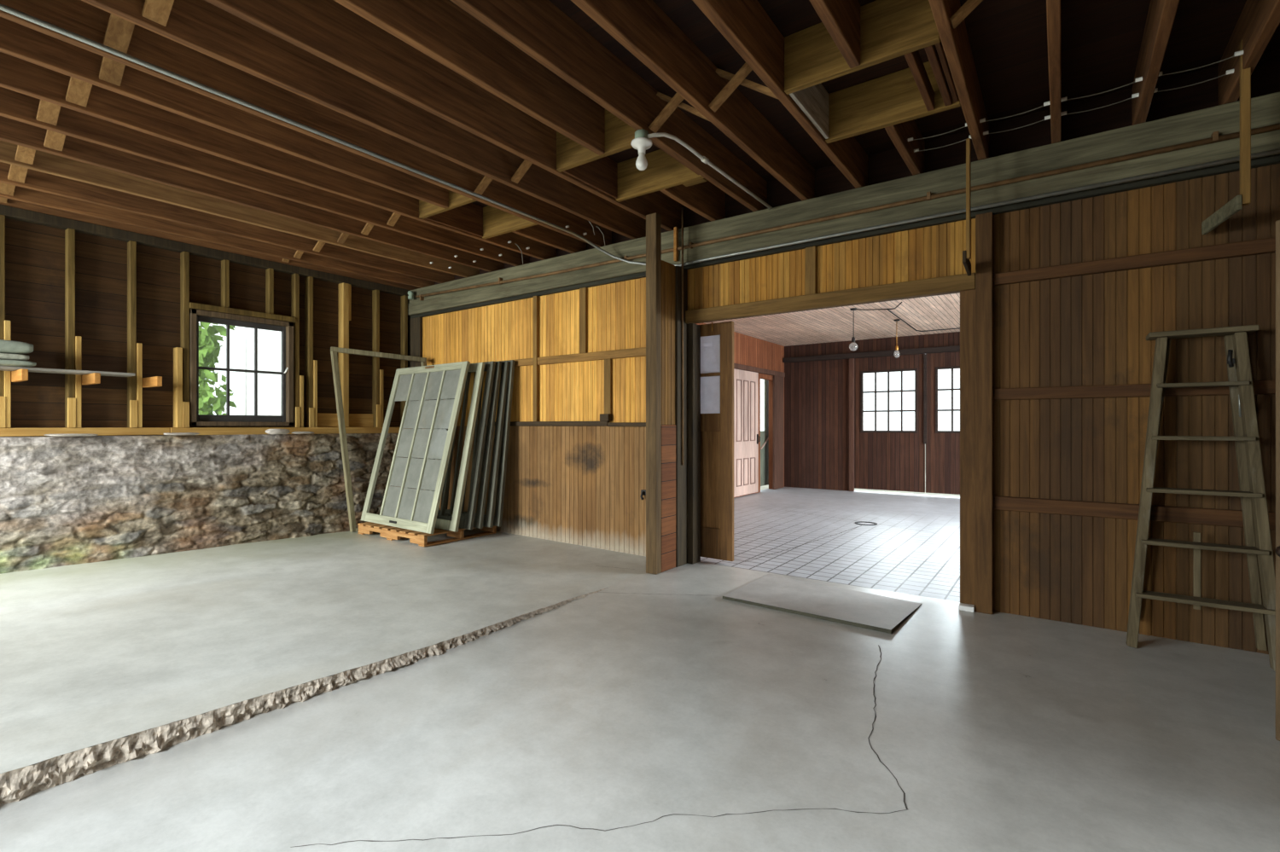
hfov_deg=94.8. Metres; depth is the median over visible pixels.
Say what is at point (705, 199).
joist
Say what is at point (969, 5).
board
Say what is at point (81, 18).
joist
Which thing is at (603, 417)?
trim
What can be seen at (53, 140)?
board
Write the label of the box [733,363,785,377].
trim
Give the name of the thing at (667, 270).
trim
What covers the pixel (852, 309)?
pendant lamp
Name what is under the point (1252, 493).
stepladder
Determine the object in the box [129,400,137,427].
stud scab
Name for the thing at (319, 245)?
board
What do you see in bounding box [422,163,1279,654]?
wall
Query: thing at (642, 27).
joist
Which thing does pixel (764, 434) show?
door
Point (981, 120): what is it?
tube
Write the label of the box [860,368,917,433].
window
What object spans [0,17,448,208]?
joist
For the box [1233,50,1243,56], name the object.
tube
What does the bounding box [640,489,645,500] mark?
iron latch
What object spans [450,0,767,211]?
joist
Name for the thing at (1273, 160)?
trim
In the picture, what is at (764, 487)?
ground
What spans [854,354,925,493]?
door
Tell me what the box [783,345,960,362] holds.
trim
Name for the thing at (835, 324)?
ceiling
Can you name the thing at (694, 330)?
trim
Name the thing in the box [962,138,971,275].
bracket
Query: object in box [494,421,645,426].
trim
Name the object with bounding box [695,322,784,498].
wall
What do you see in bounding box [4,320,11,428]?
stud scab
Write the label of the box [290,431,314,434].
loose stone
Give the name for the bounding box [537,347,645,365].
trim
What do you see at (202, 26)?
joist
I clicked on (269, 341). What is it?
neighbouring house
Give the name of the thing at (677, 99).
board
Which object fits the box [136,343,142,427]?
stud scab
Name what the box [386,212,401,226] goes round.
board
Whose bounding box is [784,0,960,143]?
ceiling blocking
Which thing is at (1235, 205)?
bracket
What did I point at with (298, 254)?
board
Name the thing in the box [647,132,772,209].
conduit
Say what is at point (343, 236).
board
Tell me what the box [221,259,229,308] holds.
stud
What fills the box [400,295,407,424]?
stud
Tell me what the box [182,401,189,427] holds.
stud scab
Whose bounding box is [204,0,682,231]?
joist
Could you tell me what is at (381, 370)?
stud scab
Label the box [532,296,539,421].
trim
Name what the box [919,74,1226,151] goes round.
wire
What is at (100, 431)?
trim
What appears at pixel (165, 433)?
loose stone
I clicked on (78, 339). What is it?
stud scab
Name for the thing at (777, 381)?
trim
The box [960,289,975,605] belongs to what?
trim
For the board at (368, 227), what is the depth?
5.54 m
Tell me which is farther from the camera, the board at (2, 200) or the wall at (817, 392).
the wall at (817, 392)
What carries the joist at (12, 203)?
on the trim at (10, 212)
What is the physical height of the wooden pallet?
0.118 m
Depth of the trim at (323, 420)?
7.20 m
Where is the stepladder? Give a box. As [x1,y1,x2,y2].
[1125,325,1275,671]
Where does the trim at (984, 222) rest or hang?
attached to the wall at (1093, 329)
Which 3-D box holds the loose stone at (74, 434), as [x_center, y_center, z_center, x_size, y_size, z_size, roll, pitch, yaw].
[-4.802,0.076,4.974,0.130,0.022,0.339,0,0,36]
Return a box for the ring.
[855,521,877,525]
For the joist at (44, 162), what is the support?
on the ceiling beam at (1199, 125)
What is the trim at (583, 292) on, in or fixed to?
attached to the wall at (1093, 329)
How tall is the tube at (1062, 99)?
0.022 m
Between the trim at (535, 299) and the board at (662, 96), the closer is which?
the board at (662, 96)
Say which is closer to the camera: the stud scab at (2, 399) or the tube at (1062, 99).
the tube at (1062, 99)
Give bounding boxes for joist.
[0,0,611,247]
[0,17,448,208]
[0,52,556,260]
[0,87,529,266]
[0,116,503,272]
[0,139,479,277]
[0,162,453,283]
[0,186,434,287]
[0,198,420,290]
[81,0,645,239]
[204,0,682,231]
[333,0,604,155]
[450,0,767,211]
[512,224,586,253]
[570,0,814,200]
[659,180,725,221]
[692,0,867,188]
[809,0,860,68]
[884,119,925,175]
[928,0,989,160]
[1046,0,1060,143]
[1132,0,1179,125]
[1218,0,1279,105]
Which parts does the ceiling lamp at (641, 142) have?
bulb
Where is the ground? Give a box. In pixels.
[2,443,960,773]
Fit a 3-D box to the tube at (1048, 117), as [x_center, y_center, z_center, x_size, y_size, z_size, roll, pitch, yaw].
[2.515,-1.880,3.562,0.110,0.022,0.022,0,0,36]
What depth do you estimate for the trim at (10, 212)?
5.74 m
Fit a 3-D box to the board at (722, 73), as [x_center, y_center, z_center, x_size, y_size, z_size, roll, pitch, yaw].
[0.609,-1.948,3.345,0.374,0.269,0.062,0,0,36]
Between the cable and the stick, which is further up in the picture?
the stick
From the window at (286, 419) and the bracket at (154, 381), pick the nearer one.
the bracket at (154, 381)
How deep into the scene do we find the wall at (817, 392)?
11.62 m
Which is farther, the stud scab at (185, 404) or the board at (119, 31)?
the stud scab at (185, 404)
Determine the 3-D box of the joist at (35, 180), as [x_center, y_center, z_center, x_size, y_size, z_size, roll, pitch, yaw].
[-4.306,-1.946,4.861,0.053,0.303,6.580,0,0,36]
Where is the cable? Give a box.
[855,302,960,331]
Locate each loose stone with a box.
[44,433,98,436]
[163,432,199,435]
[265,429,290,434]
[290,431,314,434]
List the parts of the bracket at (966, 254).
arm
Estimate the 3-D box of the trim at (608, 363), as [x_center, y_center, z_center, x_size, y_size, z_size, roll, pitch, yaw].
[-0.319,-0.390,5.886,0.085,0.560,0.035,0,0,36]
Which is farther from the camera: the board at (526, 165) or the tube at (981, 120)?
the board at (526, 165)
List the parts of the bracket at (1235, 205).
arm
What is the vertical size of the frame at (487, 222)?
0.294 m
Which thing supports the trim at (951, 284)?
attached to the wall at (1093, 329)
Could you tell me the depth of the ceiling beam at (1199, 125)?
4.09 m
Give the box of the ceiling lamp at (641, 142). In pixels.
[630,129,652,170]
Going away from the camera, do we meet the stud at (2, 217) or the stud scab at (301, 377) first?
the stud at (2, 217)
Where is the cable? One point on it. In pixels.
(901, 302)
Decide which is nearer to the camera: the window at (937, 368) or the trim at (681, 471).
the trim at (681, 471)
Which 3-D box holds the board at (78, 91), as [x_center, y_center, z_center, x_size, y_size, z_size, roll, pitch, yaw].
[-3.030,-1.948,3.211,0.379,0.269,0.085,0,0,36]
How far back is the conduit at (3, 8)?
3.59 m
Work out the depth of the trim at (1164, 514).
3.55 m
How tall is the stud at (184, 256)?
1.732 m
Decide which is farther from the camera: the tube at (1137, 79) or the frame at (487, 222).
the frame at (487, 222)
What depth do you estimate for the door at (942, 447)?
10.43 m
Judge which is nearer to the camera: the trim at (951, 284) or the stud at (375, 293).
the trim at (951, 284)
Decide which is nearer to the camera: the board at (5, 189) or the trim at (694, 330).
the board at (5, 189)
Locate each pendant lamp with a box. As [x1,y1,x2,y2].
[849,308,856,343]
[893,319,899,350]
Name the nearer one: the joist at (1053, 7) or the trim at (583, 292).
the joist at (1053, 7)
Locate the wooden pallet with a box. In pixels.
[357,522,496,546]
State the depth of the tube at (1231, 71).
3.12 m
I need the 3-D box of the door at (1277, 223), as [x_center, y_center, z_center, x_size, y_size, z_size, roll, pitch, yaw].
[2.607,0.214,1.978,0.070,2.048,0.717,0,0,-15]
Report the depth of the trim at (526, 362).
6.57 m
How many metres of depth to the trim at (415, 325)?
7.74 m
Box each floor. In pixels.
[0,487,1279,851]
[0,528,645,804]
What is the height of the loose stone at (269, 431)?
0.060 m
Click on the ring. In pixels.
(857, 523)
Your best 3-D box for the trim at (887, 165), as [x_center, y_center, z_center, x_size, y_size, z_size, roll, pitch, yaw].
[0.451,-1.950,5.532,8.300,0.300,0.035,0,0,36]
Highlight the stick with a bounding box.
[673,226,678,261]
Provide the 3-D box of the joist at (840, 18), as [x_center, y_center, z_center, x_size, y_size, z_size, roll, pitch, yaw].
[-0.338,-1.947,0.970,0.052,0.302,4.865,0,0,36]
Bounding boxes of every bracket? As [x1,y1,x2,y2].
[11,368,28,382]
[81,372,100,385]
[142,376,162,387]
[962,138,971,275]
[1201,40,1250,234]
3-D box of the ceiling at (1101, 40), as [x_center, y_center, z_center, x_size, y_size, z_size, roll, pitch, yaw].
[-1.439,-2.115,2.750,8.740,0.030,6.700,0,0,36]
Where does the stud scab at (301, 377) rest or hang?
attached to the stud at (294, 277)
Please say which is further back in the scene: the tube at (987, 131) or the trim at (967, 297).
the trim at (967, 297)
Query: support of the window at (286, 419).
in the wall at (34, 253)
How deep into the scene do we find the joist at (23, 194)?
5.61 m
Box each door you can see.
[700,321,733,561]
[733,368,760,497]
[760,379,768,486]
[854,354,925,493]
[923,351,960,494]
[1275,220,1279,741]
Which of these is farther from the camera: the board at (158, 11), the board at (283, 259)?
the board at (283, 259)
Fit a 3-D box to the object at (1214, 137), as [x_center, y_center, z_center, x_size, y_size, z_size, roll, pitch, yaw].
[0.392,-1.637,5.295,8.081,0.117,0.048,0,0,36]
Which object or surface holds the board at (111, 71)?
attached to the joist at (81, 18)
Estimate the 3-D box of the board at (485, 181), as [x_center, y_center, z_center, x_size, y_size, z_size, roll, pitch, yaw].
[-1.134,-1.948,4.523,0.379,0.269,0.062,0,0,36]
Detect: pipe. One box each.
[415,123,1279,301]
[681,207,683,465]
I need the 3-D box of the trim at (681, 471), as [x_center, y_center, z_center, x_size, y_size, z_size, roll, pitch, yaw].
[0.347,-0.085,5.296,0.085,2.670,0.176,0,0,36]
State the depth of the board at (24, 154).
4.02 m
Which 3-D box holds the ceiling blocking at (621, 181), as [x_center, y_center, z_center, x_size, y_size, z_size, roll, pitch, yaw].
[-0.041,-1.949,4.238,0.791,0.294,0.792,0,0,36]
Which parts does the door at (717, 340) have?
pane, pane, panel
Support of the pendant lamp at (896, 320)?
hanging from the ceiling at (835, 324)
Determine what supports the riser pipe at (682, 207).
attached to the wall at (1093, 329)
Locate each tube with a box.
[965,117,985,127]
[968,130,989,138]
[1043,96,1067,106]
[1044,110,1066,120]
[1131,87,1157,98]
[1134,71,1162,82]
[1225,69,1233,75]
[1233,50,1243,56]
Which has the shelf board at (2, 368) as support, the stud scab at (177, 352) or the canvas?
the canvas
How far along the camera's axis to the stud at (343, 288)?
7.07 m
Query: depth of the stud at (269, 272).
6.42 m
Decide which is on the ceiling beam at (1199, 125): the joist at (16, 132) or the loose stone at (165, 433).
the joist at (16, 132)
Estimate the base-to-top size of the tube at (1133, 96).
0.022 m
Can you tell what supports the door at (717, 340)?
in the wall at (1093, 329)
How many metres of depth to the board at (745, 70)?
3.30 m
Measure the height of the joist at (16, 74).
0.302 m
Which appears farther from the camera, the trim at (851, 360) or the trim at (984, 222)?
the trim at (851, 360)
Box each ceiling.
[449,0,1279,207]
[703,292,960,346]
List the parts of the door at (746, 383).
panel moulding, panel moulding, panel moulding, panel moulding, panel moulding, panel moulding, handle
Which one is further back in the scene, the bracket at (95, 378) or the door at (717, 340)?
the door at (717, 340)
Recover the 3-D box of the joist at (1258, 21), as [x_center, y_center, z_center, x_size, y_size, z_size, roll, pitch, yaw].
[1.469,-1.947,0.732,0.053,0.302,6.580,0,0,36]
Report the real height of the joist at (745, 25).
0.303 m
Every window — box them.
[189,308,293,426]
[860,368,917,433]
[935,366,960,433]
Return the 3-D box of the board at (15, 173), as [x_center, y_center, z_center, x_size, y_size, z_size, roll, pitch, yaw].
[-4.450,-1.948,4.238,0.443,0.270,0.085,0,0,36]
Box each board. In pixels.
[0,182,15,196]
[0,197,7,203]
[0,366,135,377]
[7,164,28,183]
[14,145,35,164]
[35,99,60,125]
[43,129,66,151]
[65,76,92,107]
[98,56,125,86]
[102,13,134,53]
[141,0,174,26]
[282,258,289,262]
[293,250,303,259]
[312,241,325,252]
[337,232,349,244]
[360,222,373,235]
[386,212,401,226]
[473,175,492,195]
[511,159,532,183]
[648,93,683,133]
[656,92,709,121]
[708,62,752,112]
[715,68,777,98]
[949,0,983,29]
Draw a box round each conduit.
[0,3,1279,267]
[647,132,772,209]
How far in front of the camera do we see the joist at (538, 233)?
5.84 m
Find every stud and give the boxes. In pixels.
[0,215,5,396]
[64,227,75,427]
[127,240,136,427]
[180,251,189,401]
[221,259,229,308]
[265,268,273,314]
[290,273,299,427]
[304,276,313,427]
[338,282,349,427]
[372,290,379,427]
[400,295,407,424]
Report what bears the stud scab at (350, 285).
attached to the stud at (343, 288)
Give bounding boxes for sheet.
[722,574,921,634]
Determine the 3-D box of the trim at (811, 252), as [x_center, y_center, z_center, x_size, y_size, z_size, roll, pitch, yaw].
[1.361,-1.234,4.685,0.085,0.383,0.035,0,0,36]
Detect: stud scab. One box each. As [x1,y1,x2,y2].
[0,396,5,428]
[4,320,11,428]
[67,397,75,427]
[75,336,81,427]
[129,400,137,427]
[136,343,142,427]
[173,347,182,427]
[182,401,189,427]
[295,407,300,427]
[299,375,303,427]
[308,407,314,427]
[313,360,317,427]
[349,284,351,320]
[376,404,380,427]
[379,369,383,427]
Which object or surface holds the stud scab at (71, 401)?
on the trim at (100, 431)
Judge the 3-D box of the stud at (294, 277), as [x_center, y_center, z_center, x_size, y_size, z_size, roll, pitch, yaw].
[-3.902,-0.852,6.662,0.098,1.732,0.046,0,0,36]
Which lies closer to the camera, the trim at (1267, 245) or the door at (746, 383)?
the trim at (1267, 245)
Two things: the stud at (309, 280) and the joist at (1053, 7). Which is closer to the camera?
the joist at (1053, 7)
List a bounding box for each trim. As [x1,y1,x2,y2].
[0,204,410,296]
[0,427,411,436]
[189,302,295,322]
[317,413,373,427]
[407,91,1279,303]
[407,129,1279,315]
[407,317,422,459]
[408,154,1279,319]
[434,50,1279,285]
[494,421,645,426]
[499,358,532,366]
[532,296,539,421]
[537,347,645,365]
[579,287,587,353]
[599,413,612,421]
[604,359,611,413]
[645,212,661,575]
[661,260,674,424]
[661,424,675,572]
[674,265,687,567]
[685,273,975,324]
[687,323,700,564]
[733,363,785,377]
[773,375,783,489]
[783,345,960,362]
[804,245,816,295]
[849,358,854,491]
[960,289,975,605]
[975,212,993,614]
[993,237,1275,285]
[993,379,1275,400]
[993,495,1275,529]
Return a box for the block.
[958,603,975,612]
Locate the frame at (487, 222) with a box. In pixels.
[418,190,536,238]
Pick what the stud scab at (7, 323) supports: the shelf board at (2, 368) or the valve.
the shelf board at (2, 368)
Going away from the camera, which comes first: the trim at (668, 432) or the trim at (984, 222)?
the trim at (984, 222)
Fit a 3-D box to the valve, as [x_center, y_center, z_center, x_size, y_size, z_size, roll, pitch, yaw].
[-2.978,-1.700,7.648,0.080,0.100,0.080,0,0,36]
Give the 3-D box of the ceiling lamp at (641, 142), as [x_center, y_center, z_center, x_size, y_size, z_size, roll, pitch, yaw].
[0.011,-1.681,3.600,0.132,0.228,0.132,0,0,36]
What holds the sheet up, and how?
on the floor at (644, 712)
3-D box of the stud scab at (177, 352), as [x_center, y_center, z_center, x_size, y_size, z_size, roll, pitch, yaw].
[-4.528,-0.376,5.766,0.117,0.780,0.045,0,0,36]
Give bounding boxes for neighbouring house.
[236,326,281,415]
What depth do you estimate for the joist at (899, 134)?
3.96 m
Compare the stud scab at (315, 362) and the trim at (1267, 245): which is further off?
the stud scab at (315, 362)
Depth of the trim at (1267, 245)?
3.49 m
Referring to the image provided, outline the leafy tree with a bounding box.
[198,321,236,415]
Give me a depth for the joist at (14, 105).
4.29 m
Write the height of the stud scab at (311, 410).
0.223 m
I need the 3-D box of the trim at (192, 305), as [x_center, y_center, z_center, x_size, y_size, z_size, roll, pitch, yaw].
[-4.197,-1.194,6.238,0.113,0.057,0.985,0,0,36]
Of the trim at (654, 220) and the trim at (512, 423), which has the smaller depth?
the trim at (654, 220)
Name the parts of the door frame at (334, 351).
leg, leg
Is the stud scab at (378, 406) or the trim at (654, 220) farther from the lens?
the stud scab at (378, 406)
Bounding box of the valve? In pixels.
[407,290,413,299]
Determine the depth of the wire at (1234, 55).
3.31 m
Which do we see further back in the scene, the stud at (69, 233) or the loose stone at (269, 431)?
the loose stone at (269, 431)
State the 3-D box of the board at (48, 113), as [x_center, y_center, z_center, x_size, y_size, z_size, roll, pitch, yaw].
[-3.405,-1.948,3.417,0.379,0.269,0.085,0,0,36]
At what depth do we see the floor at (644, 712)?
2.34 m
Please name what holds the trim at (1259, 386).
attached to the wall at (1093, 329)
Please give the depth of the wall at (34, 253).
5.49 m
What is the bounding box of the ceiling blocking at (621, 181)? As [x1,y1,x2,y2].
[556,109,707,202]
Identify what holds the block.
on the floor at (644, 712)
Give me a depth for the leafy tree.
12.19 m
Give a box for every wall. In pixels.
[0,433,418,574]
[5,218,408,436]
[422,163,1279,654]
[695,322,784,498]
[784,331,960,491]
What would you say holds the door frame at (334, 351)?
attached to the wall at (65, 501)
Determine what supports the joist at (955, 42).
on the ceiling beam at (1199, 125)
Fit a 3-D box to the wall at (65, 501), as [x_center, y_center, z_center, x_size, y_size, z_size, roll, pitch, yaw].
[-4.818,0.680,5.159,0.440,1.180,6.490,0,0,36]
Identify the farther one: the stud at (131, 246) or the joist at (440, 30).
the stud at (131, 246)
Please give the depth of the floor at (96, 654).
3.49 m
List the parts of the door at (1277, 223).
knob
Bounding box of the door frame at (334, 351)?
[330,346,426,532]
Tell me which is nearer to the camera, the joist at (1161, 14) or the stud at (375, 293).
the joist at (1161, 14)
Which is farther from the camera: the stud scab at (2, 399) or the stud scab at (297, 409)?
the stud scab at (297, 409)
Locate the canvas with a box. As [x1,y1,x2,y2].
[0,339,36,367]
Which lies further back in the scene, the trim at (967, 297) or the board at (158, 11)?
the trim at (967, 297)
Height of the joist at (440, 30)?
0.303 m
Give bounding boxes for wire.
[913,55,1234,140]
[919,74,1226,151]
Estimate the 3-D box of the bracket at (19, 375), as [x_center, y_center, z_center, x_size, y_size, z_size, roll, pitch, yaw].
[-4.970,-0.404,4.714,0.411,0.091,0.038,0,0,36]

